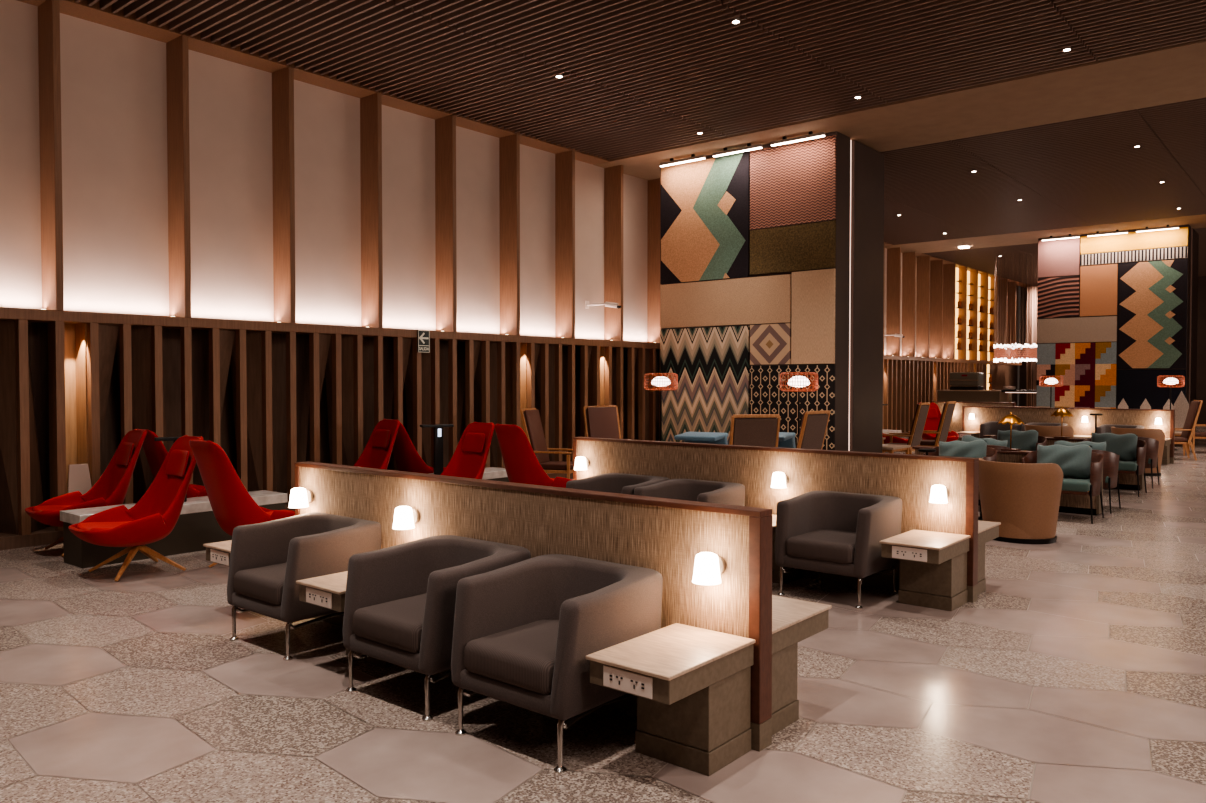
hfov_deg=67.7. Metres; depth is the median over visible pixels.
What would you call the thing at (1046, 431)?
tub chair
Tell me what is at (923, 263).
wall panel
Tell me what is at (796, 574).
side table
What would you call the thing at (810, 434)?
cushion
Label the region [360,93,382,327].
trim
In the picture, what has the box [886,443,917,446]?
seat cushion
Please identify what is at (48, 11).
wall fin
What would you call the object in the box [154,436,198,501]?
post
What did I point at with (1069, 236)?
washer
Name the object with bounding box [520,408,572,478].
chair
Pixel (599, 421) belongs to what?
chair
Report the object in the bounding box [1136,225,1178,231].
washer
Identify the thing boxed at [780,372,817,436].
floor lamp
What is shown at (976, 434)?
side table
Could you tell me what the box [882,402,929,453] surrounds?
chair
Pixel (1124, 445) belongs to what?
cushion
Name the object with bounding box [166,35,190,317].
wall fin
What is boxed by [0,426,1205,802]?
floor
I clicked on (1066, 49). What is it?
recessed light
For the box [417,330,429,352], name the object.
exit sign
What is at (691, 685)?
side table
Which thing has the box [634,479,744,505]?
armchair
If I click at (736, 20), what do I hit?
recessed light
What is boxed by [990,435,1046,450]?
armchair
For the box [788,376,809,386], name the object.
diffuser
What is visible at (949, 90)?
ceiling
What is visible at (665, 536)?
partition wall
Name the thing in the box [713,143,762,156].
light fixture
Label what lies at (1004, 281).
trim
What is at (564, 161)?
trim
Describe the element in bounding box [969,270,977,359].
trim
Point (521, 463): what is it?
lounge chair
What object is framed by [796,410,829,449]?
chair
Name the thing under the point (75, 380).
wall
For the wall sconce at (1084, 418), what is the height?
0.130 m
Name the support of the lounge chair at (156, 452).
on the floor
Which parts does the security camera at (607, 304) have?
arm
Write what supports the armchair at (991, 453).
on the floor
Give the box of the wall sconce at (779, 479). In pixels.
[771,472,787,487]
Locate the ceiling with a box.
[75,0,1205,285]
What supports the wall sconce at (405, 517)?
attached to the partition wall at (665, 536)
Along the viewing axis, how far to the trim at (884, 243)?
25.14 m
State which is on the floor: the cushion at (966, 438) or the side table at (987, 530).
the side table at (987, 530)
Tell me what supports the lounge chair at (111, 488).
on the floor
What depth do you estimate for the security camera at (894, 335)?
25.72 m
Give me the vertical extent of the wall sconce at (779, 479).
0.130 m
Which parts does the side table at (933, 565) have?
outlet panel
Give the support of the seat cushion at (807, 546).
on the armchair at (832, 532)
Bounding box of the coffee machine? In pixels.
[950,372,983,389]
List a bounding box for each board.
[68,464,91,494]
[1174,391,1188,431]
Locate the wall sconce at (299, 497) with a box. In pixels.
[289,488,312,507]
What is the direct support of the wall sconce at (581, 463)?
attached to the partition wall at (910, 478)
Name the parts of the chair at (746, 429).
rail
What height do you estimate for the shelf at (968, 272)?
5.480 m
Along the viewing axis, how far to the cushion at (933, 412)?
20.23 m
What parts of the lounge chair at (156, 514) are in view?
leg, leg, leg, leg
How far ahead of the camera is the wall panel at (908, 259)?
27.03 m
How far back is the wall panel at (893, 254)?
26.12 m
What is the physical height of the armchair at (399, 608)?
0.743 m
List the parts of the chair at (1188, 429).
armrest, leg, leg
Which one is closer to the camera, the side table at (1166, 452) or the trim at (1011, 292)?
the side table at (1166, 452)
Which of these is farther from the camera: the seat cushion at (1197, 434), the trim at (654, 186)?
the seat cushion at (1197, 434)
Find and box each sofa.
[674,432,727,444]
[778,432,795,447]
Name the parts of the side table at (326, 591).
outlet panel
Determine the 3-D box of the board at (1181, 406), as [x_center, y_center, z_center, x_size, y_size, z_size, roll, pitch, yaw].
[12.867,0.222,20.003,0.280,0.920,0.040,1,2,40]
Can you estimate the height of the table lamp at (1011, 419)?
0.500 m
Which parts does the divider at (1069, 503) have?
panel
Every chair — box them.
[25,429,146,556]
[68,435,203,581]
[136,429,207,497]
[189,439,294,567]
[354,419,399,468]
[383,419,444,473]
[441,422,494,478]
[494,423,571,487]
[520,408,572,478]
[583,406,620,438]
[729,414,780,446]
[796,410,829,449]
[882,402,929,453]
[882,433,907,452]
[908,401,955,445]
[918,402,958,441]
[978,458,1062,543]
[1024,424,1073,437]
[1111,427,1164,475]
[1174,400,1202,460]
[1186,424,1205,448]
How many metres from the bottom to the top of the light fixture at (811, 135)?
0.122 m
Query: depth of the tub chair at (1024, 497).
9.07 m
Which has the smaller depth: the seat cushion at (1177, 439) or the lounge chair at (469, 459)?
the lounge chair at (469, 459)
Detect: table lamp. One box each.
[918,448,935,454]
[998,412,1024,450]
[1051,406,1073,437]
[1089,413,1102,432]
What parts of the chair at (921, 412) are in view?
armrest, armrest, panel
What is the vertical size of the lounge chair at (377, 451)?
1.150 m
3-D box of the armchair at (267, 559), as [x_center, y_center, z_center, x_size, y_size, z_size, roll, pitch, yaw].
[-1.894,1.144,5.776,0.768,0.743,0.746,1,2,40]
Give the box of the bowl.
[1004,386,1015,389]
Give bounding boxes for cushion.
[116,442,133,465]
[165,450,188,476]
[234,563,285,604]
[353,593,425,652]
[372,429,389,447]
[462,433,484,452]
[464,619,558,693]
[524,409,549,462]
[540,461,572,469]
[734,418,768,418]
[786,529,855,563]
[796,413,821,447]
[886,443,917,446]
[907,404,922,444]
[920,439,934,444]
[927,408,937,417]
[935,403,952,441]
[939,440,986,458]
[961,435,1007,446]
[997,430,1037,450]
[1037,444,1091,478]
[1054,440,1105,450]
[1062,477,1090,491]
[1091,432,1137,460]
[1118,460,1137,470]
[1174,437,1187,441]
[1181,401,1199,438]
[1195,432,1205,436]
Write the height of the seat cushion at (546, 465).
0.077 m
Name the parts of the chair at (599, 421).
panel, rail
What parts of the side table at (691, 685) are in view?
outlet panel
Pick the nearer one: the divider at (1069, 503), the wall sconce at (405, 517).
the wall sconce at (405, 517)
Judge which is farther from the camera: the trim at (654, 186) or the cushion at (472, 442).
the trim at (654, 186)
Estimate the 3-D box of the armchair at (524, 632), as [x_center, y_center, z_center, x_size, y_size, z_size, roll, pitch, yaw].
[-0.208,1.179,4.253,0.768,0.743,0.746,1,2,40]
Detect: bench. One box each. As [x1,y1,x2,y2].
[429,467,508,481]
[882,429,901,437]
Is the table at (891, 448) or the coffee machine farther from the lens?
the coffee machine
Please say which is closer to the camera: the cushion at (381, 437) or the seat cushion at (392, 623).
the seat cushion at (392, 623)
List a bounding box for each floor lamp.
[644,373,677,440]
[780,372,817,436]
[1039,376,1062,406]
[1157,375,1184,450]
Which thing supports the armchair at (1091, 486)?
on the floor
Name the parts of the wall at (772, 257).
diamond panel, chevron panel, wide sand panel, rhombus panel, lattice panel, tweed panel, ripple panel, tall sand panel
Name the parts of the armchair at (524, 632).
leg, rail, seat, leg, rail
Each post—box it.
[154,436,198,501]
[420,424,453,474]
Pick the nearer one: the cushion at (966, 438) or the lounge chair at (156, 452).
the lounge chair at (156, 452)
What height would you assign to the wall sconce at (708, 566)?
0.130 m
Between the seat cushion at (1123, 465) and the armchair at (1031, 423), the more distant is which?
the armchair at (1031, 423)
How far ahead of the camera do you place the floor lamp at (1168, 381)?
21.19 m
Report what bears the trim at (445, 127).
attached to the wall at (75, 380)
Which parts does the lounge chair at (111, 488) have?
leg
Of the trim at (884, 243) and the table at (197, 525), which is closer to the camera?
the table at (197, 525)
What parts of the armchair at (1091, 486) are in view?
seat frame, leg, leg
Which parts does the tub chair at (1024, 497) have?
seat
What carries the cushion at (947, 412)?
on the chair at (941, 433)
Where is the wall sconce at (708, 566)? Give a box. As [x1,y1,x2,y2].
[692,552,724,584]
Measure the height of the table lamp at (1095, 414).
0.397 m
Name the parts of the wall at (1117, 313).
dark stripe panel, mauve panel, stepped panel, greige panel, orange panel, fringe panel, yellow panel, navy panel, diamond panel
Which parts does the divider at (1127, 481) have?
panel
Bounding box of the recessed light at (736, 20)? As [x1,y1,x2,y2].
[732,16,739,23]
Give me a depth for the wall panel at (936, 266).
28.83 m
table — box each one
[60,490,287,567]
[203,540,231,565]
[296,571,395,668]
[586,623,755,775]
[771,595,831,734]
[772,514,802,583]
[879,529,970,610]
[882,444,910,453]
[956,431,979,439]
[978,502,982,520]
[978,520,1000,594]
[1074,435,1090,438]
[1162,438,1170,464]
[1175,432,1189,455]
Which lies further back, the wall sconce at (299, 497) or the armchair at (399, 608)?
the wall sconce at (299, 497)
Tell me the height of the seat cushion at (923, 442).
0.077 m
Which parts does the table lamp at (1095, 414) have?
stem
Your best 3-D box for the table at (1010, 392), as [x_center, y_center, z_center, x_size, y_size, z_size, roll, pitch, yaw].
[11.993,0.365,25.480,1.200,1.380,0.500,1,2,40]
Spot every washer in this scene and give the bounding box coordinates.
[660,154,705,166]
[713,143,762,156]
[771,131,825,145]
[1041,234,1079,240]
[1087,230,1127,236]
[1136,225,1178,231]
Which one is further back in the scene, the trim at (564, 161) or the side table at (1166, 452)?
the side table at (1166, 452)
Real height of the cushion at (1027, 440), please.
0.423 m
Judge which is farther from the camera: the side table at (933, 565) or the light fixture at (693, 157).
the light fixture at (693, 157)
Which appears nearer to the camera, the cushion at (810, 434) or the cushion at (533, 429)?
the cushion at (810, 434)
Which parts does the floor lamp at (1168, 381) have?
lamp shade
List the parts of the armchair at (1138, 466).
seat frame, leg, leg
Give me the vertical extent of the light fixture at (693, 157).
0.122 m
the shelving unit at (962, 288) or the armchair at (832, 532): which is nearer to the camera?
the armchair at (832, 532)
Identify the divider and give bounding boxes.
[912,446,1102,515]
[983,435,1144,489]
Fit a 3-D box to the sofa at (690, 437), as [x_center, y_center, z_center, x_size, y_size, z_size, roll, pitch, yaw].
[1.383,0.911,13.503,0.720,0.859,1.000,1,2,31]
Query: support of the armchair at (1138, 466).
on the floor
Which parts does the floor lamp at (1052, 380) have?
lamp shade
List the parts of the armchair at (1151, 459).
leg, leg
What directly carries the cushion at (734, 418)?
on the chair at (746, 429)
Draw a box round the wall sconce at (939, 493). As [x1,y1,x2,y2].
[929,485,948,503]
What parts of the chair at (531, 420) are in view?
armrest, seat frame, armrest, leg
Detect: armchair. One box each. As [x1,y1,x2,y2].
[227,512,380,660]
[342,535,530,720]
[451,554,662,773]
[566,473,669,494]
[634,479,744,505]
[775,491,901,608]
[923,446,996,461]
[980,421,1024,437]
[987,445,1012,448]
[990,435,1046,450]
[1021,422,1067,430]
[1021,451,1103,523]
[1083,438,1146,496]
[1092,450,1120,513]
[1097,424,1143,433]
[1138,437,1159,487]
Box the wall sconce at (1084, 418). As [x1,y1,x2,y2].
[1081,416,1087,421]
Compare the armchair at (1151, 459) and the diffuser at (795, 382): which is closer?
the diffuser at (795, 382)
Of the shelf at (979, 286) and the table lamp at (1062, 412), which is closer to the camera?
the table lamp at (1062, 412)
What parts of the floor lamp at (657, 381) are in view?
lamp shade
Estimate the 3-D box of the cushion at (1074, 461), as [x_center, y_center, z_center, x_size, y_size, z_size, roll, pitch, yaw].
[5.587,0.726,10.906,0.619,0.427,0.271,1,2,41]
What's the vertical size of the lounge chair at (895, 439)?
1.150 m
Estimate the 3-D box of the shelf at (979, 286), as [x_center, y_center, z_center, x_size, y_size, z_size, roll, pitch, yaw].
[13.291,-1.839,32.062,0.260,5.480,1.100,1,2,40]
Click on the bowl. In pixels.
(1005, 387)
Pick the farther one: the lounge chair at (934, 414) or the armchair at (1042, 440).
the lounge chair at (934, 414)
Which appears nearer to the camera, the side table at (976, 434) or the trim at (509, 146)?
the trim at (509, 146)
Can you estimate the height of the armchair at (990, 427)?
0.743 m
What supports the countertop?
on the floor
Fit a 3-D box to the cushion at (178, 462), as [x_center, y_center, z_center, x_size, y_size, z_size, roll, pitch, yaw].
[-3.776,0.548,8.010,0.370,0.224,0.092,1,2,41]
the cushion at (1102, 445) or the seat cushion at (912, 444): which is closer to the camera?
the cushion at (1102, 445)
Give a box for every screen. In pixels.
[931,401,1015,440]
[962,406,1174,463]
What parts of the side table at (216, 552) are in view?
outlet panel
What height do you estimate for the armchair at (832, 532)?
0.743 m
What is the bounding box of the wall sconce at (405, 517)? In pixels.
[392,506,419,529]
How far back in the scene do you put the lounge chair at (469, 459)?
10.68 m
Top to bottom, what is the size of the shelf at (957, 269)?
5.480 m
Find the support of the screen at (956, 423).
on the floor
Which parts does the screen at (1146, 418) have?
post, woven panel, rail, post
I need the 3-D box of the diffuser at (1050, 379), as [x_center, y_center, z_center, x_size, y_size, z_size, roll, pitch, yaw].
[11.455,-0.522,22.980,0.312,0.160,0.312,1,2,40]
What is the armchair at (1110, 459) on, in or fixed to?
on the floor
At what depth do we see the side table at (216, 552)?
6.22 m
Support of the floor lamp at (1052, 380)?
on the floor
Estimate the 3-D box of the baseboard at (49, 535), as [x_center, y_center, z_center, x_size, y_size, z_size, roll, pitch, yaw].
[3.043,1.129,19.736,0.395,0.120,42.200,1,2,40]
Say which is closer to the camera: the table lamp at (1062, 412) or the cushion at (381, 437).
the cushion at (381, 437)
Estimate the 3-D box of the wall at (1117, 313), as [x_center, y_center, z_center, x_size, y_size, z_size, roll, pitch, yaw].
[13.670,-1.660,23.977,3.460,5.500,1.794,1,2,40]
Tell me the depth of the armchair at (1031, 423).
19.15 m
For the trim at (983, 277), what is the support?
attached to the wall at (75, 380)
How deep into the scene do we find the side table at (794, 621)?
4.32 m
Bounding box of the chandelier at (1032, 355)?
[993,254,1036,362]
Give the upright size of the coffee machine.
0.520 m
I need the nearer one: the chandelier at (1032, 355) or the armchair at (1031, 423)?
the armchair at (1031, 423)
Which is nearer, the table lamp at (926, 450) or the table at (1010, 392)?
the table lamp at (926, 450)
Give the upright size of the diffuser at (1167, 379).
0.160 m
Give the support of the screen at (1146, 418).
on the floor
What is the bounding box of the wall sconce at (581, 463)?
[574,457,589,469]
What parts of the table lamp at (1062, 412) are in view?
lamp shade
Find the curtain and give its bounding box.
[1026,286,1037,406]
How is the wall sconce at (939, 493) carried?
attached to the partition wall at (910, 478)
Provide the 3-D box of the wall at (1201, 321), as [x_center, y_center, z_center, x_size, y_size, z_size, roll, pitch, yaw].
[24.147,-2.094,31.837,17.600,6.000,0.100,1,2,40]
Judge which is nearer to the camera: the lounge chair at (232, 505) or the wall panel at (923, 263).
the lounge chair at (232, 505)
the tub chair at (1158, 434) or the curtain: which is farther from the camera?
the curtain
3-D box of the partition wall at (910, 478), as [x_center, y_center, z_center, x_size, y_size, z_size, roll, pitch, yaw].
[1.254,0.929,7.972,3.970,1.070,0.110,1,2,40]
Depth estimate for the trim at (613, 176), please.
16.18 m
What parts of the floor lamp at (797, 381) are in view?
lamp shade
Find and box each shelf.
[955,267,961,358]
[966,271,972,359]
[977,274,983,359]
[987,277,993,389]
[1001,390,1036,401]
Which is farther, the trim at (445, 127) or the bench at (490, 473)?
the trim at (445, 127)
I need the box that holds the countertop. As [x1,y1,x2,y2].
[937,390,1006,401]
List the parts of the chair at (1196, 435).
leg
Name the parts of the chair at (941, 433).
panel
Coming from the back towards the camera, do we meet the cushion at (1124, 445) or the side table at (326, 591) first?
the cushion at (1124, 445)
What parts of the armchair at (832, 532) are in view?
leg, rail, seat, leg, rail, leg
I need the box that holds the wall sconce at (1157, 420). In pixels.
[1155,418,1161,423]
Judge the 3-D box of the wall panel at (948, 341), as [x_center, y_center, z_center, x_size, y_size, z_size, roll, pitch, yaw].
[11.441,-2.976,29.769,0.410,3.140,0.070,1,2,40]
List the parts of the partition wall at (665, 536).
post, woven panel, rail, post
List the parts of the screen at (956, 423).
woven panel, rail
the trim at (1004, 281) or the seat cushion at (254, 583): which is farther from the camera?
the trim at (1004, 281)
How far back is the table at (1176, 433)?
19.83 m
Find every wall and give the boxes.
[0,0,1030,534]
[295,461,772,751]
[573,437,978,602]
[660,131,883,452]
[1019,276,1205,423]
[1036,225,1198,446]
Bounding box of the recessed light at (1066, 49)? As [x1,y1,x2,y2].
[1063,46,1070,51]
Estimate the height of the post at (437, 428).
0.630 m
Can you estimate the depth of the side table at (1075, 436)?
18.43 m
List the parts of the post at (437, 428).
post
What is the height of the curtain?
5.300 m
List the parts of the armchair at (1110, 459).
leg, leg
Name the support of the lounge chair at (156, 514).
on the floor
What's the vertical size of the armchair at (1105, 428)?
0.743 m
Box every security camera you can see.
[585,301,620,308]
[884,334,904,337]
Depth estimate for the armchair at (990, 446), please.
11.95 m
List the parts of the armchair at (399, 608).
leg, rail, seat, leg, rail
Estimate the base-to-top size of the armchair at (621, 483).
0.743 m
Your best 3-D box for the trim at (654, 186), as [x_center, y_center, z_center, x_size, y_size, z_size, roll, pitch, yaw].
[1.022,-2.683,17.234,0.410,3.140,0.070,1,2,40]
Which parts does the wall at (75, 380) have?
white panel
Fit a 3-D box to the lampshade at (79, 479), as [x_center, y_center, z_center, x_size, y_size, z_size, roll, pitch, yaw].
[-5.375,0.874,9.248,0.040,0.461,0.260,1,2,40]
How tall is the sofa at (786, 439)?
0.859 m
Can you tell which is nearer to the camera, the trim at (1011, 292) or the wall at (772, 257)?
the wall at (772, 257)
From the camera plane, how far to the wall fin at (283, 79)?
11.14 m
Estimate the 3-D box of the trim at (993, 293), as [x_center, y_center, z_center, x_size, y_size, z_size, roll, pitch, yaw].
[14.431,-3.060,33.367,0.410,3.140,0.070,1,2,40]
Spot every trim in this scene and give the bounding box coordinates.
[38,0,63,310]
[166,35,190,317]
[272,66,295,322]
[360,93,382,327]
[435,115,456,331]
[499,134,519,334]
[555,150,574,337]
[604,165,622,340]
[647,178,660,342]
[883,243,884,354]
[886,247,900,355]
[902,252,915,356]
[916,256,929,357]
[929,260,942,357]
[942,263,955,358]
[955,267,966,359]
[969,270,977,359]
[980,273,988,360]
[990,276,997,360]
[998,279,1007,361]
[1007,282,1015,361]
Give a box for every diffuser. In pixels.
[651,377,670,385]
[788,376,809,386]
[1044,378,1057,382]
[1164,378,1177,384]
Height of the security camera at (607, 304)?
0.155 m
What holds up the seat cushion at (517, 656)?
on the armchair at (524, 632)
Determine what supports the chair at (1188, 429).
on the floor
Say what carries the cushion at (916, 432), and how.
on the chair at (921, 412)
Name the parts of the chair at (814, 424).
rail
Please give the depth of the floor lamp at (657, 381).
14.70 m
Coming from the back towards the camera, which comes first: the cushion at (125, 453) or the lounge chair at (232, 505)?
the cushion at (125, 453)
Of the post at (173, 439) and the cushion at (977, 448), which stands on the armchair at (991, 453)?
the cushion at (977, 448)
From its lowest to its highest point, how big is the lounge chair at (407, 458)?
1.150 m
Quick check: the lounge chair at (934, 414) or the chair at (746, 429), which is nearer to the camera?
the chair at (746, 429)
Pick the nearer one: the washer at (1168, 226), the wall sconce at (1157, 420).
the wall sconce at (1157, 420)
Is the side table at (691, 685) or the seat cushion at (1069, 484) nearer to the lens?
the side table at (691, 685)
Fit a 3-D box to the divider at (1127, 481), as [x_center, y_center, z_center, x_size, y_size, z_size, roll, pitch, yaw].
[7.250,0.947,14.259,2.300,0.740,0.240,1,2,40]
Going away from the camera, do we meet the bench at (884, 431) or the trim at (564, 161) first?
the trim at (564, 161)
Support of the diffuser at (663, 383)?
attached to the floor lamp at (657, 381)
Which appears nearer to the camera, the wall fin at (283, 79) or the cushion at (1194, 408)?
the wall fin at (283, 79)
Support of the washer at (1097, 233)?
attached to the ceiling
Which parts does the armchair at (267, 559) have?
leg, rail, seat, leg, rail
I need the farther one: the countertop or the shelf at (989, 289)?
the shelf at (989, 289)
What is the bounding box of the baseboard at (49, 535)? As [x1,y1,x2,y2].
[0,432,907,549]
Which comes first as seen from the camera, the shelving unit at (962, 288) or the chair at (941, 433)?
the chair at (941, 433)
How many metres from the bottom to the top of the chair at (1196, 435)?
1.243 m
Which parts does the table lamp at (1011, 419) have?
stem, lamp shade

